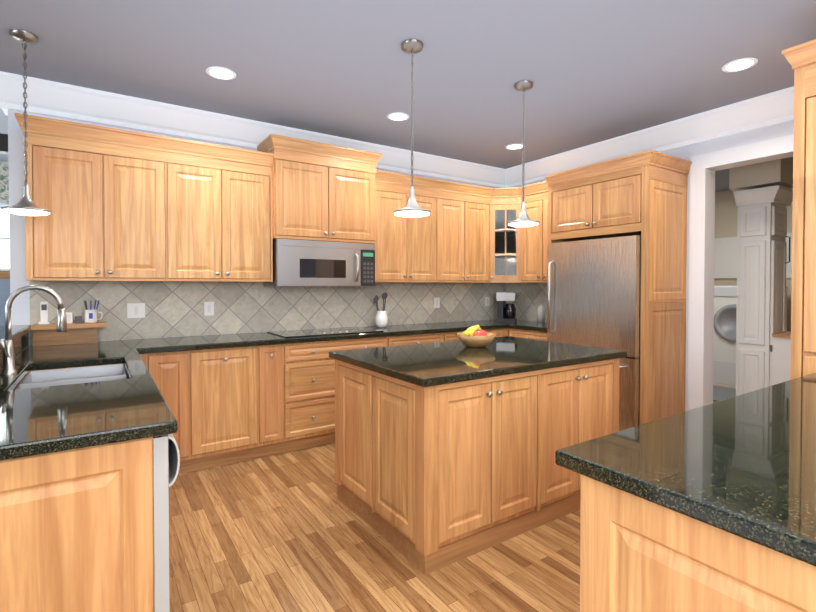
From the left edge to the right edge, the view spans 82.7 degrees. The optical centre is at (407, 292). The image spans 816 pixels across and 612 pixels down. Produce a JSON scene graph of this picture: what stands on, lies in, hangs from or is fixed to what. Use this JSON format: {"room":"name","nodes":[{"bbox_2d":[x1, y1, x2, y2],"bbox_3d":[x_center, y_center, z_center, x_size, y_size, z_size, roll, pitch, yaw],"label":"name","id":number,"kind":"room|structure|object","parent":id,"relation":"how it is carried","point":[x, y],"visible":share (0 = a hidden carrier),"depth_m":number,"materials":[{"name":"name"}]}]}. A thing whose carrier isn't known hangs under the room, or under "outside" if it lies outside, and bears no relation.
{"room":"kitchen","nodes":[
{"label":"kitchen","id":0,"kind":"room"},
{"bbox_2d":[0,153,9,325],"bbox_3d":[-5.505,-0.099,4.199,3.790,2.750,0.180,-1,1,-34],"label":"wall","id":1,"kind":"structure","parent":0,"point":[4,285],"depth_m":4.90,"materials":[{"name":"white paint"}]},
{"bbox_2d":[0,161,8,203],"bbox_3d":[-4.813,-1.109,4.480,1.770,0.520,0.070,-1,1,-34],"label":"valance","id":2,"kind":"object","parent":1,"relation":"attached to","point":[4,183],"visible":0.38,"depth_m":4.85,"materials":[{"name":"fabric"}]},
{"bbox_2d":[0,206,9,270],"bbox_3d":[-4.813,-0.570,4.551,1.540,0.680,0.023,-1,1,-34],"label":"window","id":3,"kind":"structure","parent":1,"relation":"in","point":[4,245],"depth_m":4.91,"materials":[{"name":"white"}]},
{"bbox_2d":[75,316,81,322],"bbox_3d":[-2.389,0.193,3.361,0.040,0.047,0.030,-1,1,-34],"label":"charger","id":4,"kind":"object","parent":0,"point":[78,319],"visible":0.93,"depth_m":3.35,"materials":[{"name":"grey"}]},
{"bbox_2d":[84,300,102,322],"bbox_3d":[-2.300,0.136,3.388,0.118,0.161,0.082,-1,1,-34],"label":"pen cup","id":5,"kind":"object","parent":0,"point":[90,315],"visible":1,"depth_m":3.36,"materials":[{"name":"white ceramic"}]},
{"bbox_2d":[8,110,504,344],"bbox_3d":[-0.739,-0.105,4.614,4.910,2.750,0.158,-1,1,-34],"label":"wall","id":6,"kind":"structure","parent":0,"point":[174,308],"depth_m":3.94,"materials":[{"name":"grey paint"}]},
{"bbox_2d":[0,133,7,153],"bbox_3d":[-2.790,-1.028,3.195,0.059,0.120,0.070,-1,1,-34],"label":"speaker","id":7,"kind":"object","parent":6,"relation":"attached to","point":[3,143],"visible":0.67,"depth_m":3.17},
{"bbox_2d":[0,333,27,368],"bbox_3d":[-1.964,0.325,2.201,0.006,0.114,2.515,-1,1,-34],"label":"backsplash","id":8,"kind":"structure","parent":6,"relation":"attached to","point":[6,355],"depth_m":2.36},
{"bbox_2d":[22,114,169,280],"bbox_3d":[-2.213,-0.613,3.342,0.815,1.055,0.325,-1,1,-34],"label":"upper cabinet","id":9,"kind":"object","parent":6,"relation":"attached to","point":[106,190],"depth_m":3.19,"materials":[{"name":"brown wood"}]},
{"bbox_2d":[127,303,144,317],"bbox_3d":[-2.114,0.138,3.606,0.120,0.115,0.008,-1,1,-34],"label":"electrical outlet plate","id":10,"kind":"object","parent":6,"relation":"attached to","point":[135,310],"depth_m":3.60,"materials":[{"name":"white plastic"}]},
{"bbox_2d":[204,302,213,315],"bbox_3d":[-1.673,0.133,3.899,0.075,0.115,0.008,-1,1,-34],"label":"electrical outlet plate","id":11,"kind":"object","parent":6,"relation":"attached to","point":[208,306],"depth_m":3.89,"materials":[{"name":"white plastic"}]},
{"bbox_2d":[170,137,273,284],"bbox_3d":[-1.552,-0.620,3.780,0.796,1.055,0.325,-1,1,-34],"label":"upper cabinet","id":12,"kind":"object","parent":6,"relation":"attached to","point":[220,194],"depth_m":3.63,"materials":[{"name":"brown wood"}]},
{"bbox_2d":[0,71,503,187],"bbox_3d":[-0.854,-1.376,4.342,4.740,0.200,0.150,-1,1,-34],"label":"crown molding","id":13,"kind":"structure","parent":6,"relation":"attached to","point":[62,100],"depth_m":3.71,"materials":[{"name":"white paint"}]},
{"bbox_2d":[263,233,365,285],"bbox_3d":[-0.848,-0.268,4.171,0.773,0.419,0.453,-1,1,-34],"label":"microwave","id":14,"kind":"object","parent":6,"relation":"attached to","point":[300,259],"depth_m":4.02,"materials":[{"name":"silver metal"}]},
{"bbox_2d":[258,134,377,240],"bbox_3d":[-0.803,-0.877,4.237,0.961,0.834,0.385,-1,1,-34],"label":"upper cabinet","id":15,"kind":"object","parent":6,"relation":"attached to","point":[272,210],"depth_m":4.04,"materials":[{"name":"brown wood"}]},
{"bbox_2d":[366,241,377,285],"bbox_3d":[-0.475,-0.273,4.450,0.157,0.419,0.399,-1,1,-34],"label":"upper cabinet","id":16,"kind":"object","parent":6,"relation":"attached to","point":[371,246],"depth_m":4.31,"materials":[{"name":"brown wood"}]},
{"bbox_2d":[378,170,437,282],"bbox_3d":[-0.101,-0.636,4.744,0.766,1.055,0.325,-1,1,-34],"label":"upper cabinet","id":17,"kind":"object","parent":6,"relation":"attached to","point":[407,247],"depth_m":4.60,"materials":[{"name":"brown wood"}]},
{"bbox_2d":[434,298,439,307],"bbox_3d":[0.327,0.112,5.226,0.075,0.115,0.008,-1,1,-34],"label":"electrical outlet plate","id":18,"kind":"object","parent":6,"relation":"attached to","point":[436,300],"depth_m":5.22,"materials":[{"name":"white plastic"}]},
{"bbox_2d":[438,180,493,282],"bbox_3d":[0.555,-0.642,5.157,0.808,1.055,0.361,-1,1,-34],"label":"upper cabinet","id":19,"kind":"object","parent":6,"relation":"attached to","point":[465,211],"depth_m":5.02,"materials":[{"name":"brown wood"}]},
{"bbox_2d":[485,297,489,305],"bbox_3d":[0.969,0.105,5.651,0.075,0.115,0.008,-1,1,-34],"label":"electrical outlet plate","id":20,"kind":"object","parent":6,"relation":"attached to","point":[487,299],"depth_m":5.65,"materials":[{"name":"white plastic"}]},
{"bbox_2d":[490,187,517,282],"bbox_3d":[1.138,-0.646,5.421,0.572,1.055,0.566,-1,1,-34],"label":"upper cabinet","id":21,"kind":"object","parent":6,"relation":"attached to","point":[504,239],"depth_m":5.20,"materials":[{"name":"brown wood"}]},
{"bbox_2d":[0,0,815,191],"bbox_3d":[0.555,-1.500,2.695,12.550,0.100,9.650,-1,1,-34],"label":"ceiling","id":22,"kind":"structure","parent":0,"point":[595,71],"depth_m":2.90,"materials":[{"name":"grey paint"}]},
{"bbox_2d":[0,29,51,215],"bbox_3d":[-2.158,-0.946,2.614,0.224,1.005,0.224,-1,1,-34],"label":"pendant light","id":23,"kind":"object","parent":22,"relation":"hanging from","point":[26,205],"visible":1,"depth_m":2.60,"materials":[{"name":"silver metal"}]},
{"bbox_2d":[206,66,236,79],"bbox_3d":[-1.237,-1.453,3.073,0.190,0.006,0.190,-1,1,-34],"label":"recessed light","id":24,"kind":"object","parent":22,"relation":"in","point":[222,73],"visible":1,"depth_m":3.07,"materials":[{"name":"white paint"}]},
{"bbox_2d":[387,112,409,120],"bbox_3d":[-0.082,-1.466,3.864,0.190,0.006,0.190,-1,1,-34],"label":"recessed light","id":25,"kind":"object","parent":22,"relation":"in","point":[397,116],"visible":1,"depth_m":3.85,"materials":[{"name":"white paint"}]},
{"bbox_2d":[393,39,430,217],"bbox_3d":[0.024,-0.950,2.718,0.224,1.000,0.224,-1,1,-34],"label":"pendant light","id":26,"kind":"object","parent":22,"relation":"hanging from","point":[411,209],"visible":1,"depth_m":2.70,"materials":[{"name":"white glass"}]},
{"bbox_2d":[505,144,522,149],"bbox_3d":[1.082,-1.479,4.696,0.190,0.006,0.190,-1,1,-34],"label":"recessed light","id":27,"kind":"object","parent":22,"relation":"in","point":[514,146],"visible":0.92,"depth_m":4.69,"materials":[{"name":"white paint"}]},
{"bbox_2d":[507,80,539,226],"bbox_3d":[0.810,-0.964,3.251,0.224,0.990,0.224,-1,1,-34],"label":"pendant light","id":28,"kind":"object","parent":22,"relation":"hanging from","point":[523,219],"visible":1,"depth_m":3.24,"materials":[{"name":"silver metal"}]},
{"bbox_2d":[722,58,757,71],"bbox_3d":[2.116,-1.451,2.958,0.190,0.006,0.190,-1,1,-34],"label":"recessed light","id":29,"kind":"object","parent":22,"relation":"in","point":[739,64],"visible":1,"depth_m":2.95,"materials":[{"name":"white paint"}]},
{"bbox_2d":[169,385,735,611],"bbox_3d":[0.555,1.349,2.741,12.550,0.100,9.650,-1,1,-34],"label":"floor","id":30,"kind":"structure","parent":0,"point":[291,531],"depth_m":2.28,"materials":[{"name":"brown wood"}]},
{"bbox_2d":[0,437,175,611],"bbox_3d":[-1.217,0.874,1.624,0.592,0.885,0.794,-1,1,-34],"label":"base cabinet","id":31,"kind":"object","parent":30,"relation":"on","point":[85,530],"depth_m":1.34,"materials":[{"name":"brown wood"}]},
{"bbox_2d":[0,325,30,348],"bbox_3d":[-2.072,0.251,1.961,0.510,0.040,2.435,-1,1,-34],"label":"windowsill","id":32,"kind":"structure","parent":31,"relation":"on","point":[8,333],"depth_m":2.51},
{"bbox_2d":[38,301,49,323],"bbox_3d":[-2.549,0.140,3.248,0.060,0.157,0.060,-1,1,-34],"label":"phone","id":33,"kind":"object","parent":32,"relation":"on","point":[44,312],"visible":1,"depth_m":3.23,"materials":[{"name":"white plastic"}]},
{"bbox_2d":[66,312,72,322],"bbox_3d":[-2.446,0.179,3.310,0.080,0.077,0.032,-1,1,-34],"label":"clock","id":34,"kind":"object","parent":32,"relation":"on","point":[69,317],"visible":0.36,"depth_m":3.31,"materials":[{"name":"white plastic"}]},
{"bbox_2d":[0,319,546,460],"bbox_3d":[-0.004,0.383,3.459,4.651,0.040,2.591,-1,1,-34],"label":"countertop","id":35,"kind":"structure","parent":31,"relation":"on","point":[65,396],"depth_m":3.23,"materials":[{"name":"black stone"}]},
{"bbox_2d":[268,326,383,336],"bbox_3d":[-0.737,0.340,4.165,0.910,0.022,0.500,-1,1,-34],"label":"cooktop","id":36,"kind":"object","parent":35,"relation":"in","point":[367,329],"depth_m":4.13,"materials":[{"name":"black glass"}]},
{"bbox_2d":[374,292,387,327],"bbox_3d":[-0.268,0.168,4.630,0.152,0.350,0.130,-1,1,-34],"label":"crock","id":37,"kind":"object","parent":35,"relation":"on","point":[381,319],"visible":1,"depth_m":4.60,"materials":[{"name":"white ceramic"}]},
{"bbox_2d":[497,292,516,321],"bbox_3d":[1.154,0.164,5.393,0.212,0.335,0.190,0,1,21],"label":"coffee maker","id":38,"kind":"object","parent":35,"relation":"on","point":[506,312],"visible":1,"depth_m":5.33,"materials":[{"name":"black plastic"}]},
{"bbox_2d":[537,305,544,321],"bbox_3d":[1.527,0.235,5.319,0.090,0.195,0.088,-1,1,-34],"label":"canister","id":39,"kind":"object","parent":35,"relation":"on","point":[540,313],"visible":0.98,"depth_m":5.28,"materials":[{"name":"white ceramic"}]},
{"bbox_2d":[176,433,191,477],"bbox_3d":[-1.875,0.846,3.427,0.390,0.885,0.595,-1,1,-34],"label":"base cabinet","id":40,"kind":"object","parent":30,"relation":"on","point":[183,440],"depth_m":3.28,"materials":[{"name":"brown wood"}]},
{"bbox_2d":[192,421,259,471],"bbox_3d":[-1.512,0.842,3.668,0.480,0.885,0.595,-1,1,-34],"label":"base cabinet","id":41,"kind":"object","parent":30,"relation":"on","point":[211,448],"depth_m":3.44,"materials":[{"name":"brown wood"}]},
{"bbox_2d":[260,417,287,457],"bbox_3d":[-1.229,0.839,3.856,0.200,0.885,0.595,-1,1,-34],"label":"base cabinet","id":42,"kind":"object","parent":30,"relation":"on","point":[273,434],"depth_m":3.64,"materials":[{"name":"brown wood"}]},
{"bbox_2d":[288,409,334,451],"bbox_3d":[-0.746,0.834,4.177,0.960,0.885,0.595,-1,1,-34],"label":"base cabinet","id":43,"kind":"object","parent":30,"relation":"on","point":[308,430],"depth_m":3.81,"materials":[{"name":"brown wood"}]},
{"bbox_2d":[335,356,626,574],"bbox_3d":[0.454,0.854,2.935,1.534,0.884,1.000,-1,1,-34],"label":"kitchen island","id":44,"kind":"object","parent":30,"relation":"on","point":[445,453],"depth_m":2.42,"materials":[{"name":"brown wood"}]},
{"bbox_2d":[329,336,626,387],"bbox_3d":[0.449,0.407,2.950,1.600,0.070,1.040,-1,1,-34],"label":"island countertop","id":45,"kind":"structure","parent":44,"relation":"on","point":[418,365],"depth_m":2.69,"materials":[{"name":"black stone"}]},
{"bbox_2d":[457,325,495,346],"bbox_3d":[0.466,0.292,3.175,0.270,0.149,0.270,-1,1,-34],"label":"fruit bowl","id":46,"kind":"object","parent":45,"relation":"on","point":[475,336],"visible":1,"depth_m":3.10,"materials":[{"name":"brown wood"}]},
{"bbox_2d":[547,235,640,430],"bbox_3d":[1.825,0.403,4.239,0.721,1.745,0.880,-1,1,-34],"label":"fridge","id":47,"kind":"object","parent":30,"relation":"on","point":[593,292],"visible":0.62,"depth_m":3.94,"materials":[{"name":"grey metal"}]},
{"bbox_2d":[545,150,691,424],"bbox_3d":[1.881,0.076,4.234,0.656,2.400,1.030,-1,1,-34],"label":"surround","id":48,"kind":"object","parent":30,"relation":"on","point":[643,194],"visible":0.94,"depth_m":3.87,"materials":[{"name":"brown wood"}]},
{"bbox_2d":[555,372,815,611],"bbox_3d":[1.511,0.860,1.315,2.035,0.925,1.050,-1,1,-34],"label":"base cabinet","id":49,"kind":"object","parent":30,"relation":"on","point":[709,507],"visible":1,"depth_m":1.03,"materials":[{"name":"brown wood"}]},
{"bbox_2d":[713,385,735,400],"bbox_3d":[3.820,1.245,5.777,0.850,0.012,1.000,-1,1,-34],"label":"rug","id":50,"kind":"object","parent":30,"relation":"on","point":[721,393],"visible":0.21,"depth_m":5.71,"materials":[{"name":"grey carpet"}]},
{"bbox_2d":[713,286,786,387],"bbox_3d":[4.532,0.574,6.226,0.715,1.340,0.680,-1,1,-34],"label":"washer","id":51,"kind":"object","parent":30,"relation":"on","point":[724,344],"visible":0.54,"depth_m":6.13,"materials":[{"name":"white metal"}]},
{"bbox_2d":[734,185,792,395],"bbox_3d":[3.537,0.169,4.035,0.450,2.220,1.080,-1,1,-34],"label":"tall cabinet","id":52,"kind":"object","parent":30,"relation":"on","point":[763,347],"visible":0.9,"depth_m":4.26,"materials":[{"name":"white paint"}]},
{"bbox_2d":[782,39,815,379],"bbox_3d":[2.702,0.019,2.452,1.256,2.570,0.814,-1,1,-34],"label":"pantry","id":53,"kind":"object","parent":30,"relation":"on","point":[801,59],"visible":0.62,"depth_m":2.39,"materials":[{"name":"brown wood"}]},
{"bbox_2d":[505,121,793,410],"bbox_3d":[3.187,-0.080,2.995,0.158,2.750,6.900,-1,1,-34],"label":"wall","id":54,"kind":"structure","parent":0,"point":[531,297],"depth_m":4.02,"materials":[{"name":"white paint"}]},
{"bbox_2d":[518,181,547,282],"bbox_3d":[1.534,-0.640,5.014,0.362,1.055,0.658,-1,1,-34],"label":"upper cabinet","id":55,"kind":"object","parent":54,"relation":"attached to","point":[532,240],"depth_m":5.01,"materials":[{"name":"brown wood"}]},
{"bbox_2d":[496,86,793,187],"bbox_3d":[3.066,-1.353,2.894,0.150,0.200,6.900,-1,1,-34],"label":"crown molding","id":56,"kind":"structure","parent":54,"relation":"attached to","point":[777,107],"depth_m":3.99,"materials":[{"name":"white paint"}]},
{"bbox_2d":[687,134,793,410],"bbox_3d":[2.810,0.064,3.557,0.177,2.445,1.160,-1,1,-34],"label":"trim","id":57,"kind":"structure","parent":54,"relation":"attached to","point":[704,167],"depth_m":3.92,"materials":[{"name":"white paint"}]},
{"bbox_2d":[714,191,792,331],"bbox_3d":[5.468,-0.125,5.858,0.190,2.750,5.250,-1,1,-34],"label":"wall","id":58,"kind":"structure","parent":0,"point":[726,210],"depth_m":6.83,"materials":[{"name":"beige paint"}]},
{"bbox_2d":[726,157,792,192],"bbox_3d":[3.378,-1.232,4.387,0.480,0.490,0.400,-1,1,-34],"label":"wall","id":59,"kind":"structure","parent":0,"point":[764,174],"depth_m":4.23,"materials":[{"name":"beige paint"}]}
]}

